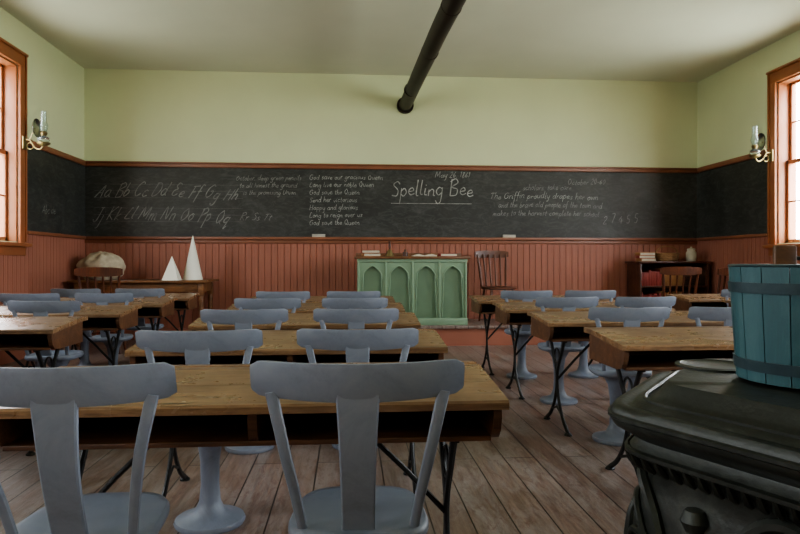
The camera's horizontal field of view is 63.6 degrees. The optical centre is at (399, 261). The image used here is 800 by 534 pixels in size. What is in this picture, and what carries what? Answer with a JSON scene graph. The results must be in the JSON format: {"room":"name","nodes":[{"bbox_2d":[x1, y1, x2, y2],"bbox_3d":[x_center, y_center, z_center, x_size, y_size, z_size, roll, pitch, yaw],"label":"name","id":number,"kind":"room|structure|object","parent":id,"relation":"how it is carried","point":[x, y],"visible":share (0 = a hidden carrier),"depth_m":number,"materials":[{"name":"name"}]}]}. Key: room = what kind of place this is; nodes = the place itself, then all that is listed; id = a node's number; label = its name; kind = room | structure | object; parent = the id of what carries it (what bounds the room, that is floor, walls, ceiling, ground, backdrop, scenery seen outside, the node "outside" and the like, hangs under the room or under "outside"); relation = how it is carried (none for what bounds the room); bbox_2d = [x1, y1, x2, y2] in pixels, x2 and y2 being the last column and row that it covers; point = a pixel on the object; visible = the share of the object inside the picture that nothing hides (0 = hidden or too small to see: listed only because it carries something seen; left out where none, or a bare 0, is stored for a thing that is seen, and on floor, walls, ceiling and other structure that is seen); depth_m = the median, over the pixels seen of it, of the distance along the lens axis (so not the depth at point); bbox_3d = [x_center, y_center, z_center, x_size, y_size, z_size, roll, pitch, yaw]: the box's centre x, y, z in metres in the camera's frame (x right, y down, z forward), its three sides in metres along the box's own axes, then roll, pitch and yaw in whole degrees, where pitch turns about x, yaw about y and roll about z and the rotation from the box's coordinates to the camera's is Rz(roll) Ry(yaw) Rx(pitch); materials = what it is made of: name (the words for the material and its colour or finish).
{"room":"classroom","nodes":[
{"label":"classroom","id":0,"kind":"room"},
{"bbox_2d":[0,7,83,241],"bbox_3d":[-3.910,-0.780,2.902,0.220,3.660,11.600,0,0,-5],"label":"wall","id":1,"kind":"structure","parent":0,"point":[55,81],"depth_m":7.76,"materials":[{"name":"paint"}]},
{"bbox_2d":[0,64,6,240],"bbox_3d":[-4.206,-1.170,6.440,0.075,1.900,0.940,0,0,-5],"label":"window","id":2,"kind":"structure","parent":1,"relation":"in","point":[3,153],"depth_m":6.87,"materials":[{"name":"glass"}]},
{"bbox_2d":[0,37,32,255],"bbox_3d":[-4.143,-1.173,6.445,0.310,2.205,1.290,0,0,-5],"label":"window frame","id":3,"kind":"structure","parent":1,"relation":"attached to","point":[14,76],"depth_m":6.92,"materials":[{"name":"paint"}]},
{"bbox_2d":[0,349,54,365],"bbox_3d":[-3.778,0.975,2.913,0.045,0.150,11.600,0,0,-5],"label":"baseboard","id":4,"kind":"structure","parent":1,"relation":"attached to","point":[5,358],"depth_m":6.72,"materials":[{"name":"paint"}]},
{"bbox_2d":[22,111,50,149],"bbox_3d":[-3.937,-1.425,6.998,0.268,0.424,0.192,0,0,22],"label":"oil lamp","id":5,"kind":"object","parent":1,"relation":"attached to","point":[39,128],"visible":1,"depth_m":6.97,"materials":[{"name":"gold metal"}]},
{"bbox_2d":[0,234,85,304],"bbox_3d":[-3.787,0.362,2.912,0.010,1.375,11.600,0,0,-5],"label":"trim","id":6,"kind":"structure","parent":1,"relation":"attached to","point":[51,262],"depth_m":7.47,"materials":[{"name":"paint"}]},
{"bbox_2d":[27,146,84,235],"bbox_3d":[-4.181,-0.815,7.879,0.019,0.940,1.632,0,0,-5],"label":"blackboard","id":7,"kind":"object","parent":1,"relation":"attached to","point":[55,182],"visible":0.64,"depth_m":7.75,"materials":[{"name":"stone"}]},
{"bbox_2d":[27,231,766,240],"bbox_3d":[0.489,-0.325,3.213,8.600,0.040,11.530,0,0,-5],"label":"trim","id":8,"kind":"structure","parent":1,"relation":"attached to","point":[28,232],"depth_m":8.08,"materials":[{"name":"paint"}]},
{"bbox_2d":[27,140,766,172],"bbox_3d":[0.099,-1.320,8.180,8.600,0.070,1.565,0,0,-5],"label":"trim","id":9,"kind":"structure","parent":1,"relation":"attached to","point":[47,149],"depth_m":8.23,"materials":[{"name":"paint"}]},
{"bbox_2d":[0,340,677,533],"bbox_3d":[0.487,1.110,3.248,9.040,0.120,12.040,0,0,-5],"label":"floor","id":10,"kind":"structure","parent":0,"point":[531,478],"depth_m":3.22,"materials":[{"name":"brown wood"}]},
{"bbox_2d":[0,293,59,367],"bbox_3d":[-2.995,0.650,5.324,0.464,0.799,0.395,0,0,-6],"label":"chair","id":11,"kind":"object","parent":10,"relation":"on","point":[4,297],"visible":0.11,"depth_m":5.15,"materials":[{"name":"grey paint"}]},
{"bbox_2d":[0,316,87,455],"bbox_3d":[-2.566,0.692,3.677,1.340,0.717,0.474,0,0,-5],"label":"school desk","id":12,"kind":"object","parent":10,"relation":"on","point":[37,334],"visible":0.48,"depth_m":3.69,"materials":[{"name":"brown wood"}]},
{"bbox_2d":[0,340,51,350],"bbox_3d":[-2.566,0.477,3.670,1.266,0.014,0.360,0,0,-5],"label":"shelf","id":13,"kind":"object","parent":12,"relation":"attached to","point":[5,345],"depth_m":3.63,"materials":[{"name":"brown wood"}]},
{"bbox_2d":[7,300,83,367],"bbox_3d":[-2.330,0.650,4.343,0.464,0.799,0.395,0,0,-2],"label":"chair","id":14,"kind":"object","parent":10,"relation":"on","point":[38,308],"visible":0.57,"depth_m":4.19,"materials":[{"name":"grey paint"}]},
{"bbox_2d":[0,305,141,365],"bbox_3d":[-2.647,0.692,4.704,1.340,0.717,0.474,0,0,-5],"label":"school desk","id":15,"kind":"object","parent":10,"relation":"on","point":[107,318],"visible":0.59,"depth_m":4.71,"materials":[{"name":"brown wood"}]},
{"bbox_2d":[83,324,118,330],"bbox_3d":[-2.647,0.477,4.697,1.266,0.014,0.360,0,0,-5],"label":"shelf","id":16,"kind":"object","parent":15,"relation":"attached to","point":[86,327],"depth_m":4.63,"materials":[{"name":"brown wood"}]},
{"bbox_2d":[50,289,100,365],"bbox_3d":[-3.070,0.650,6.231,0.464,0.799,0.395,0,0,-3],"label":"chair","id":17,"kind":"object","parent":10,"relation":"on","point":[84,360],"visible":0.24,"depth_m":6.10,"materials":[{"name":"grey paint"}]},
{"bbox_2d":[0,362,176,533],"bbox_3d":[-0.715,0.630,1.486,0.464,0.839,0.395,0,0,-4],"label":"chair","id":18,"kind":"object","parent":10,"relation":"on","point":[54,397],"visible":1,"depth_m":1.34,"materials":[{"name":"grey paint"}]},
{"bbox_2d":[0,298,176,367],"bbox_3d":[-2.728,0.692,5.731,1.340,0.717,0.474,0,0,-5],"label":"school desk","id":19,"kind":"object","parent":10,"relation":"on","point":[151,308],"visible":0.23,"depth_m":5.74,"materials":[{"name":"brown wood"}]},
{"bbox_2d":[138,313,160,317],"bbox_3d":[-2.728,0.477,5.724,1.266,0.014,0.360,0,0,-5],"label":"shelf","id":20,"kind":"object","parent":19,"relation":"attached to","point":[140,315],"depth_m":5.67,"materials":[{"name":"brown wood"}]},
{"bbox_2d":[74,267,125,353],"bbox_3d":[-3.425,0.554,7.429,0.498,0.990,0.519,0,0,-14],"label":"wooden chair","id":21,"kind":"object","parent":10,"relation":"on","point":[86,272],"visible":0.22,"depth_m":7.21,"materials":[{"name":"brown wood"}]},
{"bbox_2d":[74,293,133,365],"bbox_3d":[-2.410,0.650,5.370,0.464,0.799,0.395,0,0,-3],"label":"chair","id":22,"kind":"object","parent":10,"relation":"on","point":[98,298],"visible":0.62,"depth_m":5.22,"materials":[{"name":"grey paint"}]},
{"bbox_2d":[60,293,199,358],"bbox_3d":[-2.799,0.692,6.638,1.340,0.717,0.474,0,0,-5],"label":"school desk","id":23,"kind":"object","parent":10,"relation":"on","point":[185,301],"visible":0.26,"depth_m":6.66,"materials":[{"name":"brown wood"}]},
{"bbox_2d":[174,306,186,309],"bbox_3d":[-2.799,0.477,6.631,1.266,0.014,0.360,0,0,-5],"label":"shelf","id":24,"kind":"object","parent":23,"relation":"attached to","point":[175,307],"depth_m":6.52,"materials":[{"name":"brown wood"}]},
{"bbox_2d":[115,288,164,330],"bbox_3d":[-2.482,0.650,6.277,0.464,0.799,0.395,0,0,-3],"label":"chair","id":25,"kind":"object","parent":10,"relation":"on","point":[137,293],"visible":0.39,"depth_m":6.12,"materials":[{"name":"grey paint"}]},
{"bbox_2d":[67,279,218,346],"bbox_3d":[-3.274,0.640,8.329,1.700,0.820,0.680,0,0,-5],"label":"work table","id":26,"kind":"object","parent":10,"relation":"on","point":[200,286],"visible":0.42,"depth_m":8.06,"materials":[{"name":"brown wood"}]},
{"bbox_2d":[76,251,125,279],"bbox_3d":[-3.822,0.045,8.291,0.582,0.371,0.471,0,0,-5],"label":"burlap sack","id":27,"kind":"object","parent":26,"relation":"on","point":[96,259],"visible":0.66,"depth_m":8.15,"materials":[{"name":"beige fabric"}]},
{"bbox_2d":[162,257,181,279],"bbox_3d":[-2.877,0.080,8.139,0.200,0.300,0.200,0,0,-5],"label":"pyramid","id":28,"kind":"object","parent":26,"relation":"on","point":[171,273],"visible":0.86,"depth_m":8.08,"materials":[{"name":"paint"}]},
{"bbox_2d":[183,236,202,279],"bbox_3d":[-2.684,-0.058,8.355,0.250,0.575,0.250,0,0,-5],"label":"cone","id":29,"kind":"object","parent":26,"relation":"on","point":[192,271],"visible":0.99,"depth_m":8.29,"materials":[{"name":"paint"}]},
{"bbox_2d":[135,329,262,533],"bbox_3d":[-0.761,0.650,2.546,0.464,0.799,0.395,0,0,-5],"label":"chair","id":30,"kind":"object","parent":10,"relation":"on","point":[210,516],"visible":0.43,"depth_m":2.42,"materials":[{"name":"grey paint"}]},
{"bbox_2d":[200,309,287,454],"bbox_3d":[-0.844,0.650,3.592,0.464,0.799,0.395,0,0,-5],"label":"chair","id":31,"kind":"object","parent":10,"relation":"on","point":[242,319],"visible":0.27,"depth_m":3.42,"materials":[{"name":"grey paint"}]},
{"bbox_2d":[0,361,508,533],"bbox_3d":[-0.399,0.692,1.881,1.340,0.717,0.474,0,0,-5],"label":"school desk","id":32,"kind":"object","parent":10,"relation":"on","point":[212,405],"visible":0.62,"depth_m":1.77,"materials":[{"name":"brown wood"}]},
{"bbox_2d":[2,411,490,450],"bbox_3d":[-0.398,0.477,1.875,1.266,0.014,0.360,0,0,-5],"label":"shelf","id":33,"kind":"object","parent":32,"relation":"attached to","point":[393,427],"depth_m":1.79,"materials":[{"name":"brown wood"}]},
{"bbox_2d":[234,298,300,312],"bbox_3d":[-0.929,0.650,4.639,0.464,0.799,0.395,0,0,-2],"label":"chair","id":34,"kind":"object","parent":10,"relation":"on","point":[239,303],"visible":0.15,"depth_m":4.46,"materials":[{"name":"grey paint"}]},
{"bbox_2d":[256,291,309,302],"bbox_3d":[-1.012,0.650,5.686,0.464,0.799,0.395,0,0,-2],"label":"chair","id":35,"kind":"object","parent":10,"relation":"on","point":[303,295],"visible":0.15,"depth_m":5.51,"materials":[{"name":"grey paint"}]},
{"bbox_2d":[125,329,447,497],"bbox_3d":[-0.482,0.692,2.938,1.340,0.717,0.474,0,0,-5],"label":"school desk","id":36,"kind":"object","parent":10,"relation":"on","point":[278,345],"visible":0.26,"depth_m":2.92,"materials":[{"name":"brown wood"}]},
{"bbox_2d":[162,358,429,364],"bbox_3d":[-0.481,0.477,2.931,1.266,0.014,0.360,0,0,-5],"label":"shelf","id":37,"kind":"object","parent":36,"relation":"attached to","point":[173,361],"depth_m":3.08,"materials":[{"name":"brown wood"}]},
{"bbox_2d":[188,312,420,330],"bbox_3d":[-0.564,0.692,3.985,1.340,0.717,0.474,0,0,-5],"label":"school desk","id":38,"kind":"object","parent":10,"relation":"on","point":[296,321],"visible":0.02,"depth_m":3.79,"materials":[{"name":"brown wood"}]},
{"bbox_2d":[226,302,404,312],"bbox_3d":[-0.647,0.692,5.032,1.340,0.717,0.474,0,0,-5],"label":"school desk","id":39,"kind":"object","parent":10,"relation":"on","point":[305,307],"visible":0.03,"depth_m":4.96,"materials":[{"name":"brown wood"}]},
{"bbox_2d":[252,296,394,302],"bbox_3d":[-0.729,0.692,6.079,1.340,0.717,0.474,0,0,-5],"label":"school desk","id":40,"kind":"object","parent":10,"relation":"on","point":[313,299],"visible":0.03,"depth_m":6.05,"materials":[{"name":"brown wood"}]},
{"bbox_2d":[327,291,379,297],"bbox_3d":[-0.411,0.650,5.733,0.464,0.799,0.395,0,0,-4],"label":"chair","id":41,"kind":"object","parent":10,"relation":"on","point":[330,294],"visible":0.12,"depth_m":5.55,"materials":[{"name":"grey paint"}]},
{"bbox_2d":[322,297,387,308],"bbox_3d":[-0.329,0.650,4.686,0.464,0.799,0.395,0,0,-5],"label":"chair","id":42,"kind":"object","parent":10,"relation":"on","point":[329,303],"visible":0.22,"depth_m":4.51,"materials":[{"name":"grey paint"}]},
{"bbox_2d":[313,308,398,449],"bbox_3d":[-0.247,0.650,3.639,0.464,0.799,0.395,0,0,-4],"label":"chair","id":43,"kind":"object","parent":10,"relation":"on","point":[355,318],"visible":0.19,"depth_m":3.46,"materials":[{"name":"grey paint"}]},
{"bbox_2d":[250,359,464,533],"bbox_3d":[-0.097,0.630,1.535,0.464,0.839,0.395,0,0,-3],"label":"chair","id":44,"kind":"object","parent":10,"relation":"on","point":[359,505],"visible":1,"depth_m":1.38,"materials":[{"name":"grey paint"}]},
{"bbox_2d":[296,328,418,362],"bbox_3d":[-0.166,0.650,2.592,0.464,0.799,0.395,0,0,-2],"label":"chair","id":45,"kind":"object","parent":10,"relation":"on","point":[357,345],"visible":0.29,"depth_m":2.42,"materials":[{"name":"grey paint"}]},
{"bbox_2d":[418,319,549,345],"bbox_3d":[-0.101,0.925,8.478,4.410,0.250,0.980,0,0,-5],"label":"platform","id":46,"kind":"object","parent":10,"relation":"on","point":[472,334],"visible":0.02,"depth_m":8.10,"materials":[{"name":"paint"}]},
{"bbox_2d":[354,253,469,324],"bbox_3d":[0.139,0.340,8.429,1.460,0.920,0.635,0,0,-5],"label":"desk","id":47,"kind":"object","parent":46,"relation":"on","point":[433,288],"visible":0.87,"depth_m":8.18,"materials":[{"name":"green paint"}]},
{"bbox_2d":[361,253,380,255],"bbox_3d":[-0.375,-0.092,8.316,0.223,0.040,0.160,0,0,-16],"label":"book","id":48,"kind":"object","parent":47,"relation":"on","point":[362,254],"visible":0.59,"depth_m":8.24,"materials":[{"name":"white paper"}]},
{"bbox_2d":[362,250,379,252],"bbox_3d":[-0.375,-0.133,8.316,0.223,0.040,0.160,0,0,3],"label":"book","id":49,"kind":"object","parent":48,"relation":"on","point":[363,251],"visible":0.83,"depth_m":8.24,"materials":[{"name":"white paper"}]},
{"bbox_2d":[386,241,393,255],"bbox_3d":[-0.133,-0.172,8.315,0.120,0.200,0.120,0,0,-5],"label":"bell","id":50,"kind":"object","parent":47,"relation":"on","point":[389,252],"visible":0.81,"depth_m":8.29,"materials":[{"name":"gold metal"}]},
{"bbox_2d":[411,254,436,255],"bbox_3d":[0.310,-0.087,8.300,0.300,0.030,0.220,0,0,-8],"label":"open book","id":51,"kind":"object","parent":47,"relation":"on","point":[415,254],"visible":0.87,"depth_m":8.20,"materials":[{"name":"white paper"}]},
{"bbox_2d":[438,253,456,255],"bbox_3d":[0.619,-0.092,8.424,0.223,0.040,0.160,0,0,-9],"label":"book","id":52,"kind":"object","parent":47,"relation":"on","point":[439,254],"visible":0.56,"depth_m":8.35,"materials":[{"name":"white paper"}]},
{"bbox_2d":[475,251,515,320],"bbox_3d":[1.294,0.320,8.591,0.479,0.953,0.500,0,0,-13],"label":"spindle-back chair","id":53,"kind":"object","parent":46,"relation":"on","point":[479,254],"visible":0.71,"depth_m":8.74,"materials":[{"name":"brown wood"}]},
{"bbox_2d":[500,290,552,379],"bbox_3d":[1.113,0.650,5.838,0.464,0.799,0.395,0,0,-3],"label":"chair","id":54,"kind":"object","parent":10,"relation":"on","point":[525,296],"visible":0.58,"depth_m":5.73,"materials":[{"name":"grey paint"}]},
{"bbox_2d":[469,295,614,374],"bbox_3d":[1.374,0.692,6.244,1.340,0.717,0.474,0,0,-5],"label":"school desk","id":55,"kind":"object","parent":10,"relation":"on","point":[480,304],"visible":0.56,"depth_m":6.18,"materials":[{"name":"brown wood"}]},
{"bbox_2d":[480,310,494,313],"bbox_3d":[1.375,0.477,6.237,1.266,0.014,0.360,0,0,-5],"label":"shelf","id":56,"kind":"object","parent":55,"relation":"attached to","point":[481,311],"depth_m":6.02,"materials":[{"name":"brown wood"}]},
{"bbox_2d":[535,297,598,405],"bbox_3d":[1.197,0.650,4.791,0.464,0.799,0.395,0,0,-4],"label":"chair","id":57,"kind":"object","parent":10,"relation":"on","point":[566,303],"visible":0.69,"depth_m":4.67,"materials":[{"name":"grey paint"}]},
{"bbox_2d":[492,301,675,399],"bbox_3d":[1.457,0.692,5.197,1.340,0.717,0.474,0,0,-5],"label":"school desk","id":58,"kind":"object","parent":10,"relation":"on","point":[510,313],"visible":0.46,"depth_m":5.12,"materials":[{"name":"brown wood"}]},
{"bbox_2d":[508,319,530,324],"bbox_3d":[1.457,0.477,5.190,1.266,0.014,0.360,0,0,-5],"label":"shelf","id":59,"kind":"object","parent":58,"relation":"attached to","point":[512,321],"depth_m":5.01,"materials":[{"name":"brown wood"}]},
{"bbox_2d":[565,290,615,378],"bbox_3d":[1.692,0.650,5.883,0.464,0.799,0.395,0,0,-3],"label":"chair","id":60,"kind":"object","parent":10,"relation":"on","point":[583,371],"visible":0.34,"depth_m":5.81,"materials":[{"name":"grey paint"}]},
{"bbox_2d":[527,311,723,436],"bbox_3d":[1.539,0.692,4.151,1.340,0.717,0.474,0,0,-5],"label":"school desk","id":61,"kind":"object","parent":10,"relation":"on","point":[564,327],"visible":0.53,"depth_m":4.05,"materials":[{"name":"brown wood"}]},
{"bbox_2d":[551,333,589,341],"bbox_3d":[1.540,0.477,4.144,1.266,0.014,0.360,0,0,-5],"label":"shelf","id":62,"kind":"object","parent":61,"relation":"attached to","point":[557,337],"depth_m":4.02,"materials":[{"name":"brown wood"}]},
{"bbox_2d":[588,307,670,446],"bbox_3d":[1.278,0.650,3.744,0.464,0.799,0.395,0,0,-2],"label":"chair","id":63,"kind":"object","parent":10,"relation":"on","point":[613,435],"visible":0.52,"depth_m":3.61,"materials":[{"name":"grey paint"}]},
{"bbox_2d":[615,296,675,391],"bbox_3d":[1.778,0.650,4.837,0.464,0.799,0.395,0,0,-6],"label":"chair","id":64,"kind":"object","parent":10,"relation":"on","point":[630,302],"visible":0.21,"depth_m":4.66,"materials":[{"name":"grey paint"}]},
{"bbox_2d":[584,326,733,475],"bbox_3d":[1.621,0.692,3.104,1.340,0.717,0.474,0,0,-5],"label":"school desk","id":65,"kind":"object","parent":10,"relation":"on","point":[639,349],"visible":0.52,"depth_m":3.05,"materials":[{"name":"brown wood"}]},
{"bbox_2d":[623,355,725,370],"bbox_3d":[1.622,0.477,3.097,1.266,0.014,0.360,0,0,-5],"label":"shelf","id":66,"kind":"object","parent":65,"relation":"attached to","point":[636,362],"depth_m":3.05,"materials":[{"name":"brown wood"}]},
{"bbox_2d":[625,261,711,310],"bbox_3d":[3.744,0.520,9.021,1.040,1.060,0.460,0,0,-5],"label":"bookcase","id":67,"kind":"object","parent":10,"relation":"on","point":[644,278],"visible":0.34,"depth_m":8.90,"materials":[{"name":"brown wood"}]},
{"bbox_2d":[635,252,654,254],"bbox_3d":[3.406,-0.112,8.965,0.223,0.040,0.160,0,0,-7],"label":"book","id":68,"kind":"object","parent":67,"relation":"on","point":[637,253],"visible":0.9,"depth_m":8.89,"materials":[{"name":"white paper"}]},
{"bbox_2d":[636,258,656,260],"bbox_3d":[3.416,-0.030,8.956,0.223,0.040,0.160,0,0,-9],"label":"book","id":69,"kind":"object","parent":67,"relation":"on","point":[637,259],"depth_m":8.88,"materials":[{"name":"white paper"}]},
{"bbox_2d":[635,255,655,257],"bbox_3d":[3.406,-0.071,8.955,0.223,0.040,0.160,0,0,1],"label":"book","id":70,"kind":"object","parent":69,"relation":"on","point":[637,256],"depth_m":8.88,"materials":[{"name":"white paper"}]},
{"bbox_2d":[642,269,661,296],"bbox_3d":[3.437,0.536,8.962,0.298,0.863,0.230,0,0,-5],"label":"books","id":71,"kind":"object","parent":67,"relation":"on","point":[650,279],"depth_m":8.85,"materials":[{"name":"red paper"}]},
{"bbox_2d":[655,246,679,260],"bbox_3d":[3.742,-0.118,9.041,0.337,0.216,0.337,0,0,-5],"label":"wicker basket","id":72,"kind":"object","parent":67,"relation":"on","point":[660,256],"visible":0.92,"depth_m":8.92,"materials":[{"name":"brown wicker"}]},
{"bbox_2d":[655,268,682,296],"bbox_3d":[3.746,0.526,8.987,0.298,0.885,0.230,0,0,-5],"label":"books","id":73,"kind":"object","parent":67,"relation":"on","point":[673,277],"depth_m":8.87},
{"bbox_2d":[686,247,696,260],"bbox_3d":[4.066,-0.113,9.007,0.136,0.205,0.135,0,0,-5],"label":"lidded jar","id":74,"kind":"object","parent":67,"relation":"on","point":[691,255],"visible":0.88,"depth_m":8.96,"materials":[{"name":"beige ceramic"}]},
{"bbox_2d":[679,271,704,293],"bbox_3d":[4.058,0.531,9.011,0.305,0.874,0.230,0,0,-5],"label":"books","id":75,"kind":"object","parent":67,"relation":"on","point":[701,282],"depth_m":8.90,"materials":[{"name":"paper"}]},
{"bbox_2d":[660,267,701,296],"bbox_3d":[3.534,0.554,8.278,0.498,0.990,0.519,0,0,6],"label":"wooden chair","id":76,"kind":"object","parent":10,"relation":"on","point":[664,271],"visible":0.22,"depth_m":8.06,"materials":[{"name":"brown wood"}]},
{"bbox_2d":[666,294,730,310],"bbox_3d":[3.449,0.692,6.528,1.340,0.717,0.474,0,0,-5],"label":"school desk","id":77,"kind":"object","parent":10,"relation":"on","point":[684,302],"visible":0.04,"depth_m":6.47,"materials":[{"name":"brown wood"}]},
{"bbox_2d":[608,358,799,533],"bbox_3d":[0.954,0.615,1.198,1.100,0.870,0.894,0,0,-5],"label":"stove","id":78,"kind":"object","parent":10,"relation":"on","point":[713,449],"visible":0.96,"depth_m":1.09,"materials":[{"name":"black metal"}]},
{"bbox_2d":[397,0,465,113],"bbox_3d":[0.537,-1.064,4.949,0.247,2.488,8.227,0,0,-7],"label":"pipe","id":79,"kind":"object","parent":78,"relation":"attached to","point":[448,11],"visible":1,"depth_m":6.45,"materials":[{"name":"metal"}]},
{"bbox_2d":[727,245,799,388],"bbox_3d":[0.788,0.094,1.230,0.294,0.258,0.287,0,0,-5],"label":"pail","id":80,"kind":"object","parent":78,"relation":"on","point":[765,298],"visible":1,"depth_m":1.17,"materials":[{"name":"blue paint"}]},
{"bbox_2d":[688,306,731,325],"bbox_3d":[1.856,0.650,3.790,0.464,0.799,0.395,0,0,-2],"label":"chair","id":81,"kind":"object","parent":10,"relation":"on","point":[724,314],"visible":0.15,"depth_m":3.61,"materials":[{"name":"grey paint"}]},
{"bbox_2d":[717,268,728,293],"bbox_3d":[4.079,0.559,8.222,0.494,0.981,0.514,0,0,-19],"label":"wooden chair","id":82,"kind":"object","parent":10,"relation":"on","point":[724,272],"visible":0.08,"depth_m":7.95,"materials":[{"name":"brown wood"}]},
{"bbox_2d":[720,289,729,306],"bbox_3d":[3.190,0.650,6.122,0.464,0.799,0.395,0,0,-5],"label":"chair","id":83,"kind":"object","parent":10,"relation":"on","point":[725,293],"visible":0.02,"depth_m":5.96,"materials":[{"name":"grey paint"}]},
{"bbox_2d":[724,300,730,306],"bbox_3d":[3.531,0.692,5.481,1.340,0.717,0.474,0,0,-5],"label":"school desk","id":84,"kind":"object","parent":10,"relation":"on","point":[725,301],"visible":0.02,"depth_m":5.61,"materials":[{"name":"brown wood"}]},
{"bbox_2d":[84,68,696,167],"bbox_3d":[0.023,-0.780,9.140,9.040,3.660,0.220,0,0,-5],"label":"wall","id":85,"kind":"structure","parent":0,"point":[130,114],"depth_m":9.01,"materials":[{"name":"paint"}]},
{"bbox_2d":[92,328,191,339],"bbox_3d":[0.033,0.975,9.008,8.508,0.150,0.045,0,0,-5],"label":"baseboard","id":86,"kind":"structure","parent":85,"relation":"attached to","point":[126,331],"depth_m":8.70,"materials":[{"name":"paint"}]},
{"bbox_2d":[86,243,695,327],"bbox_3d":[0.033,0.362,9.017,8.560,1.375,0.010,0,0,-5],"label":"wainscoting","id":87,"kind":"structure","parent":85,"relation":"attached to","point":[242,270],"depth_m":8.94,"materials":[{"name":"paint"}]},
{"bbox_2d":[85,236,696,243],"bbox_3d":[0.034,-0.300,8.995,8.600,0.090,0.070,0,0,-5],"label":"trim","id":88,"kind":"structure","parent":85,"relation":"attached to","point":[89,239],"depth_m":8.96,"materials":[{"name":"paint"}]},
{"bbox_2d":[312,234,324,236],"bbox_3d":[-1.121,-0.365,8.893,0.180,0.040,0.040,0,0,-5],"label":"eraser","id":89,"kind":"object","parent":88,"relation":"on","point":[313,235],"visible":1,"depth_m":8.87,"materials":[{"name":"fabric"}]},
{"bbox_2d":[503,235,515,237],"bbox_3d":[1.540,-0.365,9.103,0.180,0.040,0.040,0,0,-5],"label":"eraser","id":90,"kind":"object","parent":88,"relation":"on","point":[507,236],"visible":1,"depth_m":9.08,"materials":[{"name":"fabric"}]},
{"bbox_2d":[85,166,696,237],"bbox_3d":[0.032,-0.815,9.020,8.558,0.940,0.019,0,0,-5],"label":"blackboard","id":91,"kind":"object","parent":85,"relation":"attached to","point":[665,204],"visible":0.93,"depth_m":8.99,"materials":[{"name":"stone"}]},
{"bbox_2d":[42,172,637,228],"bbox_3d":[-0.494,-0.860,8.944,7.783,0.829,1.200,0,0,-14],"label":"chalk writing","id":92,"kind":"object","parent":91,"relation":"attached to","point":[162,184],"visible":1,"depth_m":8.92,"materials":[{"name":"white"}]},
{"bbox_2d":[86,161,696,172],"bbox_3d":[0.034,-1.320,8.995,8.600,0.070,0.070,0,0,-5],"label":"trim","id":93,"kind":"structure","parent":85,"relation":"attached to","point":[88,163],"depth_m":8.96,"materials":[{"name":"paint"}]},
{"bbox_2d":[0,0,799,81],"bbox_3d":[0.487,-2.670,3.248,9.040,0.120,12.040,0,0,-5],"label":"ceiling","id":94,"kind":"structure","parent":0,"point":[621,40],"depth_m":7.33,"materials":[{"name":"paint"}]},
{"bbox_2d":[697,30,799,243],"bbox_3d":[4.883,-0.780,3.594,0.220,3.660,11.600,0,0,-5],"label":"wall","id":95,"kind":"structure","parent":0,"point":[732,100],"depth_m":8.40,"materials":[{"name":"paint"}]},
{"bbox_2d":[697,156,766,237],"bbox_3d":[4.372,-0.815,8.552,0.019,0.940,1.632,0,0,-5],"label":"blackboard","id":96,"kind":"object","parent":95,"relation":"attached to","point":[731,199],"visible":0.86,"depth_m":8.45,"materials":[{"name":"stone"}]},
{"bbox_2d":[696,237,799,293],"bbox_3d":[4.760,0.362,3.584,0.010,1.375,11.600,0,0,-5],"label":"trim","id":97,"kind":"structure","parent":95,"relation":"attached to","point":[723,252],"depth_m":8.60,"materials":[{"name":"paint"}]},
{"bbox_2d":[748,126,772,161],"bbox_3d":[4.271,-1.395,7.633,0.268,0.424,0.192,0,0,22],"label":"oil lamp","id":98,"kind":"object","parent":95,"relation":"attached to","point":[758,141],"visible":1,"depth_m":7.61,"materials":[{"name":"gold metal"}]},
{"bbox_2d":[762,58,799,255],"bbox_3d":[4.560,-1.173,7.130,0.310,2.205,1.290,0,0,-5],"label":"window frame","id":99,"kind":"structure","parent":95,"relation":"attached to","point":[792,68],"depth_m":7.61,"materials":[{"name":"paint"}]},
{"bbox_2d":[786,80,799,242],"bbox_3d":[4.622,-1.170,7.135,0.075,1.900,0.940,0,0,-5],"label":"window","id":100,"kind":"structure","parent":95,"relation":"in","point":[791,160],"depth_m":7.56,"materials":[{"name":"glass"}]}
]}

